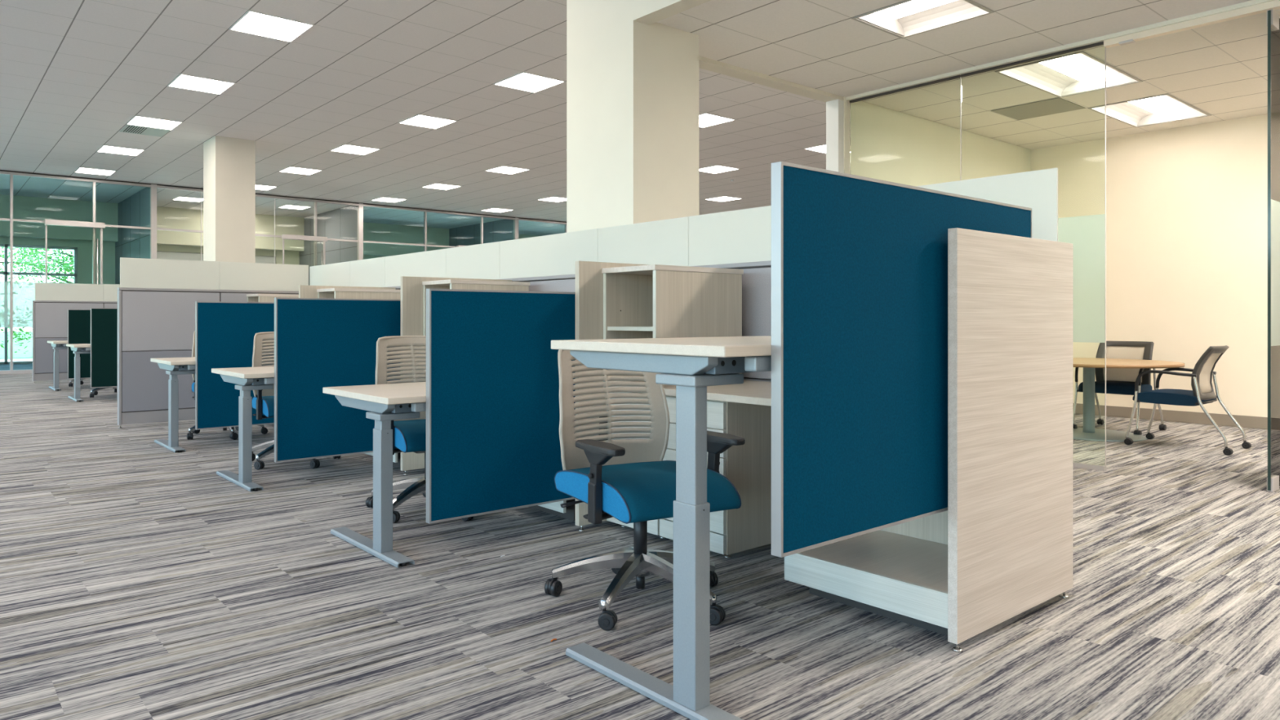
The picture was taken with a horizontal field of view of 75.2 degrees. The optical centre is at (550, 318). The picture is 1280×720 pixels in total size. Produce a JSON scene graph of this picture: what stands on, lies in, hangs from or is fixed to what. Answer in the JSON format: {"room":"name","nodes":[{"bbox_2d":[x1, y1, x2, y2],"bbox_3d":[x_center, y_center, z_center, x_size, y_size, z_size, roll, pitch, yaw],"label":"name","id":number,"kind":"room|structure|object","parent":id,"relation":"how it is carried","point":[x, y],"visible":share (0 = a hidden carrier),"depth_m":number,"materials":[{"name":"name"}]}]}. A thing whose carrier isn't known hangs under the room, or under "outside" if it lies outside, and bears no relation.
{"room":"open-plan office","nodes":[
{"label":"open-plan office","id":0,"kind":"room"},
{"bbox_2d":[115,186,150,284],"bbox_3d":[-9.419,-0.867,18.622,0.104,3.813,3.798,0,0,-38],"label":"wall","id":1,"kind":"structure","parent":0,"point":[135,210],"depth_m":18.41,"materials":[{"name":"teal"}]},
{"bbox_2d":[0,169,154,374],"bbox_3d":[-10.056,-0.874,15.669,4.615,3.827,0.100,0,0,-38],"label":"window","id":2,"kind":"structure","parent":1,"relation":"in","point":[16,298],"depth_m":15.66,"materials":[{"name":"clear metal"}]},
{"bbox_2d":[44,218,105,284],"bbox_3d":[-9.295,-0.443,16.119,1.020,2.925,0.112,0,0,-38],"label":"door","id":3,"kind":"structure","parent":2,"relation":"attached to","point":[47,222],"depth_m":16.14,"materials":[{"name":"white metal"}]},
{"bbox_2d":[203,135,255,262],"bbox_3d":[-5.068,-0.875,12.998,0.600,3.829,0.660,0,0,-38],"label":"column","id":4,"kind":"structure","parent":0,"point":[228,163],"depth_m":12.74,"materials":[{"name":"beige paint"}]},
{"bbox_2d":[0,194,538,284],"bbox_3d":[-9.383,-0.875,20.952,24.700,3.829,0.550,0,0,-38],"label":"wall","id":5,"kind":"structure","parent":0,"point":[33,208],"depth_m":20.35,"materials":[{"name":"paint"}]},
{"bbox_2d":[0,244,77,364],"bbox_3d":[-12.698,-0.330,18.620,3.500,2.740,0.100,0,0,-38],"label":"window","id":6,"kind":"structure","parent":5,"relation":"in","point":[5,273],"depth_m":19.02,"materials":[{"name":"clear glass"}]},
{"bbox_2d":[157,251,275,263],"bbox_3d":[-8.915,-0.330,21.533,3.450,2.740,0.100,0,0,-38],"label":"window","id":7,"kind":"structure","parent":5,"relation":"in","point":[157,251],"depth_m":21.23,"materials":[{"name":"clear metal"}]},
{"bbox_2d":[156,251,203,260],"bbox_3d":[-9.448,-1.590,21.028,1.093,0.178,0.010,0,0,-38],"label":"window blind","id":8,"kind":"object","parent":7,"relation":"attached to","point":[186,256],"depth_m":21.01,"materials":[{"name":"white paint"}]},
{"bbox_2d":[255,256,274,263],"bbox_3d":[-7.745,-1.590,22.340,0.485,0.179,0.010,0,0,-38],"label":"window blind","id":9,"kind":"object","parent":7,"relation":"attached to","point":[264,260],"depth_m":22.34,"materials":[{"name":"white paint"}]},
{"bbox_2d":[299,205,357,285],"bbox_3d":[-5.782,-0.867,21.423,0.104,3.813,3.798,0,0,-38],"label":"wall","id":10,"kind":"structure","parent":0,"point":[340,223],"depth_m":21.03,"materials":[{"name":"grey paint"}]},
{"bbox_2d":[150,183,359,266],"bbox_3d":[-6.432,-0.874,18.460,4.645,3.827,0.100,0,0,-38],"label":"window","id":11,"kind":"structure","parent":10,"relation":"in","point":[153,187],"depth_m":17.64,"materials":[{"name":"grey metal"}]},
{"bbox_2d":[281,234,327,265],"bbox_3d":[-5.643,-0.443,18.931,1.040,2.925,0.112,0,0,-38],"label":"door","id":12,"kind":"structure","parent":11,"relation":"attached to","point":[291,237],"depth_m":18.88,"materials":[{"name":"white metal"}]},
{"bbox_2d":[357,203,516,260],"bbox_3d":[-2.795,-0.874,21.261,4.645,3.827,0.100,0,0,-38],"label":"window","id":13,"kind":"structure","parent":10,"relation":"in","point":[360,208],"depth_m":20.75,"materials":[{"name":"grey metal"}]},
{"bbox_2d":[0,0,826,235],"bbox_3d":[2.859,-2.796,12.677,34.000,0.045,28.600,0,0,-38],"label":"ceiling","id":14,"kind":"structure","parent":0,"point":[73,73],"depth_m":10.88,"materials":[{"name":"tile"}]},
{"bbox_2d":[74,167,115,175],"bbox_3d":[-8.619,-2.785,15.600,0.610,0.008,0.610,0,0,-38],"label":"recessed light","id":15,"kind":"object","parent":14,"relation":"in","point":[81,170],"visible":1,"depth_m":15.62,"materials":[{"name":"white plastic"}]},
{"bbox_2d":[96,145,144,155],"bbox_3d":[-7.131,-2.785,13.668,0.610,0.008,0.610,0,0,-38],"label":"recessed light","id":16,"kind":"object","parent":14,"relation":"in","point":[104,148],"visible":1,"depth_m":13.65,"materials":[{"name":"white plastic"}]},
{"bbox_2d":[120,124,170,137],"bbox_3d":[-6.015,-2.785,12.220,0.580,0.007,0.580,0,0,-38],"label":"ceiling vent","id":17,"kind":"object","parent":14,"relation":"in","point":[133,129],"visible":1,"depth_m":12.22,"materials":[{"name":"white metal"}]},
{"bbox_2d":[126,115,182,130],"bbox_3d":[-5.643,-2.785,11.736,0.610,0.008,0.610,0,0,-38],"label":"recessed light","id":18,"kind":"object","parent":14,"relation":"in","point":[140,121],"visible":1,"depth_m":11.71,"materials":[{"name":"white plastic"}]},
{"bbox_2d":[172,196,203,202],"bbox_3d":[-8.370,-2.769,19.113,0.610,0.008,0.610,0,0,-38],"label":"recessed light","id":19,"kind":"object","parent":14,"relation":"in","point":[180,198],"visible":0.81,"depth_m":19.15,"materials":[{"name":"white plastic"}]},
{"bbox_2d":[167,73,235,94],"bbox_3d":[-4.155,-2.785,9.805,0.610,0.008,0.610,0,0,-38],"label":"recessed light","id":20,"kind":"object","parent":14,"relation":"in","point":[182,81],"visible":1,"depth_m":9.79,"materials":[{"name":"white plastic"}]},
{"bbox_2d":[255,184,275,190],"bbox_3d":[-6.204,-2.785,17.460,0.610,0.008,0.610,0,0,-38],"label":"recessed light","id":21,"kind":"object","parent":14,"relation":"in","point":[259,187],"visible":0.51,"depth_m":17.46,"materials":[{"name":"white plastic"}]},
{"bbox_2d":[228,9,314,42],"bbox_3d":[-2.667,-2.785,7.873,0.610,0.008,0.610,0,0,-38],"label":"recessed light","id":22,"kind":"object","parent":14,"relation":"in","point":[255,23],"visible":1,"depth_m":7.85,"materials":[{"name":"white plastic"}]},
{"bbox_2d":[279,204,311,209],"bbox_3d":[-6.361,-2.769,20.471,0.610,0.008,0.610,0,0,-38],"label":"recessed light","id":23,"kind":"object","parent":14,"relation":"in","point":[290,206],"visible":1,"depth_m":20.40,"materials":[{"name":"white plastic"}]},
{"bbox_2d":[279,166,322,174],"bbox_3d":[-4.716,-2.785,15.528,0.610,0.008,0.610,0,0,-38],"label":"recessed light","id":24,"kind":"object","parent":14,"relation":"in","point":[291,169],"visible":1,"depth_m":15.53,"materials":[{"name":"white plastic"}]},
{"bbox_2d":[329,144,380,155],"bbox_3d":[-3.228,-2.785,13.596,0.610,0.008,0.610,0,0,-38],"label":"recessed light","id":25,"kind":"object","parent":14,"relation":"in","point":[348,148],"visible":1,"depth_m":13.58,"materials":[{"name":"white plastic"}]},
{"bbox_2d":[371,196,406,202],"bbox_3d":[-3.789,-2.785,19.320,0.610,0.008,0.610,0,0,-38],"label":"recessed light","id":26,"kind":"object","parent":14,"relation":"in","point":[380,199],"visible":1,"depth_m":19.25,"materials":[{"name":"white plastic"}]},
{"bbox_2d":[398,114,457,128],"bbox_3d":[-1.740,-2.785,11.664,0.610,0.008,0.610,0,0,-38],"label":"recessed light","id":27,"kind":"object","parent":14,"relation":"in","point":[419,120],"visible":1,"depth_m":11.66,"materials":[{"name":"white plastic"}]},
{"bbox_2d":[422,182,461,190],"bbox_3d":[-2.301,-2.785,17.388,0.610,0.008,0.610,0,0,-38],"label":"recessed light","id":28,"kind":"object","parent":14,"relation":"in","point":[438,186],"visible":1,"depth_m":17.35,"materials":[{"name":"white plastic"}]},
{"bbox_2d":[424,183,459,189],"bbox_3d":[-2.301,-2.785,17.388,0.578,0.005,0.578,0,0,-38],"label":"diffuser","id":29,"kind":"object","parent":28,"relation":"attached to","point":[438,186],"depth_m":17.35,"materials":[{"name":"white plastic"}]},
{"bbox_2d":[482,208,513,212],"bbox_3d":[-1.374,-2.785,21.180,0.610,0.008,0.610,0,0,-38],"label":"recessed light","id":30,"kind":"object","parent":14,"relation":"in","point":[493,210],"visible":1,"depth_m":21.14,"materials":[{"name":"white plastic"}]},
{"bbox_2d":[485,165,529,174],"bbox_3d":[-0.813,-2.785,15.456,0.610,0.008,0.610,0,0,-38],"label":"recessed light","id":31,"kind":"object","parent":14,"relation":"in","point":[503,169],"visible":1,"depth_m":15.45,"materials":[{"name":"white plastic"}]},
{"bbox_2d":[493,71,565,93],"bbox_3d":[-0.253,-2.785,9.732,0.610,0.008,0.610,0,0,-38],"label":"recessed light","id":32,"kind":"object","parent":14,"relation":"in","point":[523,81],"visible":1,"depth_m":9.73,"materials":[{"name":"white plastic"}]},
{"bbox_2d":[537,196,566,202],"bbox_3d":[0.114,-2.785,19.248,0.610,0.008,0.610,0,0,-38],"label":"recessed light","id":33,"kind":"object","parent":14,"relation":"in","point":[557,199],"visible":0.83,"depth_m":19.25,"materials":[{"name":"white plastic"}]},
{"bbox_2d":[698,112,735,128],"bbox_3d":[2.162,-2.785,11.592,0.610,0.008,0.610,0,0,-38],"label":"recessed light","id":34,"kind":"object","parent":14,"relation":"in","point":[705,120],"visible":0.69,"depth_m":11.56,"materials":[{"name":"white plastic"}]},
{"bbox_2d":[698,164,738,173],"bbox_3d":[3.089,-2.785,15.384,0.610,0.008,0.610,0,0,-38],"label":"recessed light","id":35,"kind":"object","parent":14,"relation":"in","point":[713,169],"visible":0.83,"depth_m":15.36,"materials":[{"name":"white plastic"}]},
{"bbox_2d":[705,195,742,201],"bbox_3d":[4.016,-2.785,19.175,0.610,0.008,0.610,0,0,-38],"label":"recessed light","id":36,"kind":"object","parent":14,"relation":"in","point":[724,198],"visible":1,"depth_m":19.12,"materials":[{"name":"white plastic"}]},
{"bbox_2d":[804,144,826,153],"bbox_3d":[4.577,-2.785,13.452,0.610,0.008,0.610,0,0,-38],"label":"recessed light","id":37,"kind":"object","parent":14,"relation":"in","point":[821,148],"visible":0.49,"depth_m":13.51,"materials":[{"name":"white plastic"}]},
{"bbox_2d":[448,219,513,246],"bbox_3d":[-2.145,-0.867,24.223,0.104,3.813,3.798,0,0,-38],"label":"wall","id":38,"kind":"structure","parent":0,"point":[501,230],"depth_m":23.84,"materials":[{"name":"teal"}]},
{"bbox_2d":[513,217,566,239],"bbox_3d":[0.859,-0.874,24.075,4.690,3.827,0.100,0,0,-38],"label":"window","id":39,"kind":"structure","parent":38,"relation":"in","point":[516,220],"depth_m":22.87,"materials":[{"name":"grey metal"}]},
{"bbox_2d":[566,0,698,232],"bbox_3d":[0.560,-0.875,5.673,0.610,3.829,0.673,0,0,-38],"label":"column","id":40,"kind":"structure","parent":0,"point":[633,86],"depth_m":5.43,"materials":[{"name":"beige paint"}]},
{"bbox_2d":[0,358,1279,719],"bbox_3d":[1.883,1.110,13.945,34.000,0.140,31.800,0,0,-38],"label":"floor","id":41,"kind":"structure","parent":0,"point":[139,580],"depth_m":2.96,"materials":[{"name":"grey carpet"}]},
{"bbox_2d":[47,340,67,391],"bbox_3d":[-6.957,0.687,12.467,1.050,0.706,0.755,0,0,-38],"label":"desk","id":42,"kind":"object","parent":41,"relation":"on","point":[56,345],"visible":0.56,"depth_m":12.02,"materials":[{"name":"metal"}]},
{"bbox_2d":[67,309,90,378],"bbox_3d":[-6.440,0.369,12.435,1.470,1.012,0.034,0,0,-38],"label":"privacy screen","id":43,"kind":"object","parent":42,"relation":"attached to","point":[78,320],"visible":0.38,"depth_m":12.07,"materials":[{"name":"green fabric"}]},
{"bbox_2d":[32,283,119,382],"bbox_3d":[-7.630,0.229,13.940,1.920,1.622,0.086,0,0,-38],"label":"wall","id":44,"kind":"structure","parent":41,"relation":"on","point":[50,313],"depth_m":13.53,"materials":[{"name":"grey fabric"}]},
{"bbox_2d":[66,343,90,401],"bbox_3d":[-5.749,0.687,10.899,1.050,0.706,0.755,0,0,-38],"label":"desk","id":45,"kind":"object","parent":41,"relation":"on","point":[77,348],"visible":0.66,"depth_m":10.46,"materials":[{"name":"metal"}]},
{"bbox_2d":[90,307,117,387],"bbox_3d":[-5.232,0.369,10.866,1.470,1.012,0.034,0,0,-38],"label":"privacy screen","id":46,"kind":"object","parent":45,"relation":"attached to","point":[104,321],"visible":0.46,"depth_m":10.50,"materials":[{"name":"green fabric"}]},
{"bbox_2d":[68,377,88,386],"bbox_3d":[-7.102,0.569,12.810,0.676,0.938,0.649,0,0,-33],"label":"chair","id":47,"kind":"object","parent":41,"relation":"on","point":[70,384],"visible":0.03,"depth_m":12.63,"materials":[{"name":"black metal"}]},
{"bbox_2d":[89,386,117,397],"bbox_3d":[-5.859,0.570,11.145,0.672,0.940,0.659,0,0,-33],"label":"chair","id":48,"kind":"object","parent":41,"relation":"on","point":[94,392],"visible":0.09,"depth_m":10.95,"materials":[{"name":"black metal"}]},
{"bbox_2d":[150,356,195,453],"bbox_3d":[-2.735,0.687,6.985,1.050,0.706,0.755,0,0,-38],"label":"desk","id":49,"kind":"object","parent":41,"relation":"on","point":[175,366],"visible":0.69,"depth_m":6.55,"materials":[{"name":"metal"}]},
{"bbox_2d":[195,301,274,430],"bbox_3d":[-2.217,0.369,6.952,1.470,1.012,0.034,0,0,-38],"label":"privacy screen","id":50,"kind":"object","parent":49,"relation":"attached to","point":[225,332],"visible":0.46,"depth_m":6.62,"materials":[{"name":"teal fabric"}]},
{"bbox_2d":[117,257,308,428],"bbox_3d":[-3.343,0.229,8.406,1.920,1.622,0.086,0,0,-38],"label":"wall","id":51,"kind":"structure","parent":41,"relation":"on","point":[157,298],"depth_m":8.04,"materials":[{"name":"grey fabric"}]},
{"bbox_2d":[186,331,267,439],"bbox_3d":[-2.874,0.569,7.362,0.661,0.942,0.669,0,0,-19],"label":"chair","id":52,"kind":"object","parent":41,"relation":"on","point":[264,430],"visible":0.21,"depth_m":7.34,"materials":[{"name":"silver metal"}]},
{"bbox_2d":[211,366,274,491],"bbox_3d":[-1.630,0.687,5.551,1.050,0.706,0.755,0,0,-38],"label":"desk","id":53,"kind":"object","parent":41,"relation":"on","point":[246,380],"visible":0.69,"depth_m":5.11,"materials":[{"name":"metal"}]},
{"bbox_2d":[274,297,400,462],"bbox_3d":[-1.113,0.376,5.518,1.470,1.012,0.034,0,0,-38],"label":"privacy screen","id":54,"kind":"object","parent":53,"relation":"attached to","point":[319,343],"visible":0.57,"depth_m":5.25,"materials":[{"name":"teal fabric"}]},
{"bbox_2d":[252,331,341,469],"bbox_3d":[-1.846,0.569,5.985,0.640,0.942,0.695,0,0,-29],"label":"chair","id":55,"kind":"object","parent":41,"relation":"on","point":[263,402],"visible":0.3,"depth_m":6.01,"materials":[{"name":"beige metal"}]},
{"bbox_2d":[298,284,395,297],"bbox_3d":[-1.763,0.379,7.206,0.885,1.322,0.034,0,0,-38],"label":"end panel","id":56,"kind":"object","parent":41,"relation":"on","point":[304,291],"visible":0.1,"depth_m":7.00,"materials":[{"name":"laminate"}]},
{"bbox_2d":[322,382,426,567],"bbox_3d":[-0.465,0.687,4.037,1.050,0.706,0.755,0,0,-38],"label":"desk","id":57,"kind":"object","parent":41,"relation":"on","point":[385,403],"visible":0.61,"depth_m":3.61,"materials":[{"name":"metal"}]},
{"bbox_2d":[426,288,575,524],"bbox_3d":[0.050,0.376,4.007,1.470,1.012,0.034,0,0,-38],"label":"privacy screen","id":58,"kind":"object","parent":57,"relation":"attached to","point":[493,412],"visible":0.65,"depth_m":3.74,"materials":[{"name":"teal fabric"}]},
{"bbox_2d":[364,452,400,467],"bbox_3d":[-0.974,0.696,5.984,0.598,0.688,0.510,0,0,-38],"label":"shelf","id":59,"kind":"object","parent":41,"relation":"on","point":[397,456],"visible":0.13,"depth_m":5.76,"materials":[{"name":"laminate"}]},
{"bbox_2d":[365,335,473,523],"bbox_3d":[-0.635,0.569,4.495,0.653,0.942,0.706,0,0,-30],"label":"chair","id":60,"kind":"object","parent":41,"relation":"on","point":[409,435],"visible":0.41,"depth_m":4.56,"materials":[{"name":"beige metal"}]},
{"bbox_2d":[400,275,511,475],"bbox_3d":[-0.641,0.379,5.748,0.885,1.322,0.034,0,0,-38],"label":"end panel","id":61,"kind":"object","parent":41,"relation":"on","point":[411,287],"visible":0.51,"depth_m":5.51,"materials":[{"name":"laminate"}]},
{"bbox_2d":[528,498,575,520],"bbox_3d":[0.145,0.696,4.530,0.598,0.688,0.510,0,0,-38],"label":"shelf","id":62,"kind":"object","parent":41,"relation":"on","point":[555,508],"visible":0.14,"depth_m":4.26,"materials":[{"name":"laminate"}]},
{"bbox_2d":[575,261,648,531],"bbox_3d":[0.479,0.379,4.294,0.885,1.322,0.034,0,0,-38],"label":"end panel","id":63,"kind":"object","parent":41,"relation":"on","point":[588,275],"visible":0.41,"depth_m":4.04,"materials":[{"name":"laminate"}]},
{"bbox_2d":[606,392,666,538],"bbox_3d":[0.649,0.696,4.169,0.660,0.688,0.365,0,0,-38],"label":"storage cabinet","id":64,"kind":"object","parent":41,"relation":"on","point":[653,526],"visible":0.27,"depth_m":3.94,"materials":[{"name":"laminate"}]},
{"bbox_2d":[603,379,771,406],"bbox_3d":[1.082,0.335,3.639,0.735,0.030,1.736,0,0,-38],"label":"countertop","id":65,"kind":"structure","parent":64,"relation":"on","point":[750,392],"depth_m":3.59,"materials":[{"name":"laminate"}]},
{"bbox_2d":[601,264,743,386],"bbox_3d":[0.617,0.035,4.143,0.630,0.570,0.374,0,0,-38],"label":"hutch","id":66,"kind":"object","parent":65,"relation":"on","point":[651,300],"visible":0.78,"depth_m":4.07,"materials":[{"name":"laminate"}]},
{"bbox_2d":[544,349,745,631],"bbox_3d":[0.356,0.569,3.057,0.645,0.942,0.696,0,0,-28],"label":"chair","id":67,"kind":"object","parent":41,"relation":"on","point":[628,481],"visible":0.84,"depth_m":3.07,"materials":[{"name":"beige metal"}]},
{"bbox_2d":[551,336,771,719],"bbox_3d":[0.645,0.553,2.595,1.050,0.973,0.755,0,0,-38],"label":"desk","id":68,"kind":"object","parent":41,"relation":"on","point":[691,364],"visible":0.79,"depth_m":2.17,"materials":[{"name":"metal"}]},
{"bbox_2d":[771,161,1031,557],"bbox_3d":[1.160,0.104,2.566,1.470,1.012,0.034,0,0,-38],"label":"privacy screen","id":69,"kind":"object","parent":68,"relation":"attached to","point":[860,264],"visible":0.78,"depth_m":2.32,"materials":[{"name":"teal fabric"}]},
{"bbox_2d":[309,168,1057,382],"bbox_3d":[-0.365,0.229,6.194,0.086,1.622,7.640,0,0,-38],"label":"wall","id":70,"kind":"structure","parent":41,"relation":"on","point":[738,239],"depth_m":4.88,"materials":[{"name":"grey plastic"}]},
{"bbox_2d":[659,395,771,558],"bbox_3d":[0.882,0.696,3.867,0.660,0.688,0.392,0,0,-38],"label":"drawer pedestal","id":71,"kind":"object","parent":41,"relation":"on","point":[748,466],"visible":0.42,"depth_m":3.61,"materials":[{"name":"laminate"}]},
{"bbox_2d":[784,510,947,635],"bbox_3d":[1.304,0.696,3.025,0.598,0.688,0.628,0,0,-38],"label":"shelf","id":72,"kind":"object","parent":41,"relation":"on","point":[899,572],"visible":0.49,"depth_m":2.94,"materials":[{"name":"laminate"}]},
{"bbox_2d":[947,227,1072,652],"bbox_3d":[1.602,0.379,2.836,0.885,1.322,0.034,0,0,-38],"label":"end panel","id":73,"kind":"object","parent":41,"relation":"on","point":[1010,297],"visible":1,"depth_m":2.75,"materials":[{"name":"laminate"}]},
{"bbox_2d":[1072,341,1166,435],"bbox_3d":[5.297,0.627,7.695,0.704,0.826,0.562,0,0,-38],"label":"chair","id":74,"kind":"object","parent":41,"relation":"on","point":[1118,380],"visible":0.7,"depth_m":7.71,"materials":[{"name":"blue fabric"}]},
{"bbox_2d":[1072,357,1184,441],"bbox_3d":[4.824,0.709,7.388,1.360,0.662,1.360,0,0,-38],"label":"round table","id":75,"kind":"object","parent":41,"relation":"on","point":[1088,433],"visible":0.73,"depth_m":7.31,"materials":[{"name":"brown wood"}]},
{"bbox_2d":[1124,345,1251,455],"bbox_3d":[5.167,0.627,6.697,0.562,0.826,0.704,0,0,-38],"label":"chair","id":76,"kind":"object","parent":41,"relation":"on","point":[1202,393],"visible":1,"depth_m":6.59,"materials":[{"name":"blue fabric"}]},
{"bbox_3d":[-1.593,0.696,7.081,0.660,0.688,0.365,0,0,-38],"label":"storage cabinet","id":77,"kind":"object","parent":41,"relation":"on","visible":0},
{"bbox_3d":[-1.176,0.335,6.570,0.735,0.030,1.686,0,0,-38],"label":"countertop","id":78,"kind":"structure","parent":77,"relation":"on","visible":0},
{"bbox_2d":[316,288,400,299],"bbox_3d":[-1.625,0.035,7.055,0.630,0.570,0.374,0,0,-38],"label":"hutch","id":79,"kind":"object","parent":78,"relation":"on","point":[330,293],"visible":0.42,"depth_m":6.91,"materials":[{"name":"laminate"}]},
{"bbox_2d":[633,0,711,25],"bbox_3d":[3.574,-2.340,1.374,0.140,0.899,9.817,0,0,-38],"label":"trim","id":80,"kind":"structure","parent":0,"point":[648,12],"depth_m":5.09,"materials":[{"name":"beige paint"}]},
{"bbox_2d":[826,99,844,173],"bbox_3d":[2.471,-0.425,7.166,0.080,2.930,0.120,0,0,-38],"label":"wall","id":81,"kind":"structure","parent":0,"point":[834,108],"depth_m":7.13,"materials":[{"name":"white paint"}]},
{"bbox_2d":[845,0,1275,101],"bbox_3d":[5.682,-2.342,3.177,0.100,0.894,10.100,0,0,-38],"label":"trim","id":82,"kind":"structure","parent":81,"relation":"attached to","point":[1252,2],"depth_m":5.80,"materials":[{"name":"yellow paint"}]},
{"bbox_2d":[960,41,1106,471],"bbox_3d":[3.493,-0.427,6.019,0.040,2.935,0.980,0,0,-38],"label":"window","id":83,"kind":"structure","parent":82,"relation":"attached to","point":[1086,233],"depth_m":5.71,"materials":[{"name":"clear glass"}]},
{"bbox_2d":[698,55,1030,186],"bbox_3d":[3.164,-0.875,7.700,5.990,3.829,0.140,0,0,-38],"label":"wall","id":84,"kind":"structure","parent":0,"point":[887,144],"depth_m":7.73,"materials":[{"name":"yellow paint"}]},
{"bbox_2d":[849,75,960,180],"bbox_3d":[2.899,-0.427,6.790,0.040,2.935,0.958,0,0,-38],"label":"window","id":85,"kind":"structure","parent":84,"relation":"in","point":[957,76],"depth_m":6.73,"materials":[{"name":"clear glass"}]},
{"bbox_2d":[1103,0,1279,48],"bbox_3d":[4.088,-1.870,5.244,0.063,0.050,0.980,0,0,-38],"label":"door frame","id":86,"kind":"structure","parent":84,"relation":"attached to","point":[1275,5],"depth_m":5.23,"materials":[{"name":"beige paint"}]},
{"bbox_2d":[1266,8,1279,492],"bbox_3d":[4.650,-0.407,5.203,0.884,2.889,0.028,0,0,-38],"label":"door","id":87,"kind":"structure","parent":86,"relation":"attached to","point":[1273,17],"depth_m":5.00,"materials":[{"name":"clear glass"}]},
{"bbox_2d":[656,0,1251,97],"bbox_3d":[4.601,-1.937,2.351,2.680,0.030,10.110,0,0,-38],"label":"ceiling","id":88,"kind":"structure","parent":0,"point":[816,44],"depth_m":5.55,"materials":[{"name":"tile"}]},
{"bbox_2d":[851,0,994,38],"bbox_3d":[2.348,-1.975,5.212,0.610,0.118,0.610,0,0,-38],"label":"recessed light","id":89,"kind":"object","parent":88,"relation":"in","point":[908,18],"visible":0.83,"depth_m":5.34,"materials":[{"name":"white plastic"}]},
{"bbox_2d":[991,97,1085,119],"bbox_3d":[4.467,-1.919,7.558,0.580,0.006,0.575,0,0,-38],"label":"air vent","id":90,"kind":"object","parent":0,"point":[1055,105],"depth_m":7.53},
{"bbox_2d":[861,8,1279,149],"bbox_3d":[7.123,-1.937,4.280,3.590,0.030,10.090,0,0,-38],"label":"ceiling","id":91,"kind":"structure","parent":0,"point":[1220,69],"depth_m":7.01,"materials":[{"name":"tile"}]},
{"bbox_2d":[995,51,1142,97],"bbox_3d":[4.119,-1.975,6.533,1.219,0.118,0.610,0,0,-38],"label":"recessed light","id":92,"kind":"object","parent":91,"relation":"in","point":[1077,73],"visible":0.69,"depth_m":6.69,"materials":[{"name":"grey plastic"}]},
{"bbox_2d":[1088,93,1211,127],"bbox_3d":[5.567,-1.975,7.648,1.219,0.118,0.610,0,0,-38],"label":"recessed light","id":93,"kind":"object","parent":91,"relation":"in","point":[1166,108],"visible":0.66,"depth_m":7.84,"materials":[{"name":"white plastic"}]},
{"bbox_2d":[1030,114,1267,429],"bbox_3d":[8.602,-0.875,5.425,0.150,3.829,10.100,0,0,-38],"label":"wall","id":94,"kind":"structure","parent":0,"point":[1187,206],"depth_m":8.23,"materials":[{"name":"beige paint"}]},
{"bbox_2d":[1072,403,1267,429],"bbox_3d":[8.541,0.981,5.371,0.012,0.111,10.088,0,0,-38],"label":"baseboard","id":95,"kind":"structure","parent":94,"relation":"attached to","point":[1246,421],"depth_m":8.23,"materials":[{"name":"brown rubber"}]},
{"bbox_3d":[-0.471,0.696,5.623,0.660,0.688,0.365,0,0,-38],"label":"storage cabinet","id":96,"kind":"object","parent":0,"visible":0},
{"bbox_3d":[-0.054,0.335,5.115,0.735,0.030,1.681,0,0,-38],"label":"countertop","id":97,"kind":"structure","parent":96,"relation":"on","visible":0},
{"bbox_2d":[422,279,530,366],"bbox_3d":[-0.502,0.035,5.597,0.630,0.570,0.374,0,0,-38],"label":"hutch","id":98,"kind":"object","parent":97,"relation":"on","point":[451,283],"visible":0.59,"depth_m":5.48,"materials":[{"name":"laminate"}]},
{"bbox_3d":[-2.744,0.696,8.575,0.660,0.688,0.365,0,0,-38],"label":"storage cabinet","id":99,"kind":"object","parent":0,"visible":0},
{"bbox_3d":[-2.312,0.335,8.046,0.735,0.030,1.731,0,0,-38],"label":"countertop","id":100,"kind":"structure","parent":99,"relation":"on","visible":0},
{"bbox_2d":[246,293,298,302],"bbox_3d":[-2.775,0.035,8.548,0.630,0.570,0.374,0,0,-38],"label":"hutch","id":101,"kind":"object","parent":100,"relation":"on","point":[251,297],"visible":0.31,"depth_m":8.34,"materials":[{"name":"laminate"}]},
{"label":"outside","id":102,"kind":"structure","parent":0,"visible":0},
{"bbox_2d":[0,331,32,359],"bbox_3d":[-26.459,1.265,50.747,100.000,0.150,67.300,0,0,-38],"label":"floor","id":103,"kind":"structure","parent":102,"point":[20,354],"depth_m":34.28,"materials":[{"name":"concrete"}]},
{"bbox_2d":[0,246,62,353],"bbox_3d":[-15.751,-1.136,22.307,4.089,4.674,5.330,0,0,32],"label":"tree","id":104,"kind":"object","parent":103,"relation":"on","point":[24,253],"visible":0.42,"depth_m":23.27,"materials":[{"name":"green plant"}]},
{"bbox_2d":[7,247,73,283],"bbox_3d":[-14.900,-1.607,26.422,5.442,5.614,4.544,0,0,5],"label":"tree","id":105,"kind":"object","parent":103,"relation":"on","point":[64,266],"visible":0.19,"depth_m":25.92,"materials":[{"name":"green plant"}]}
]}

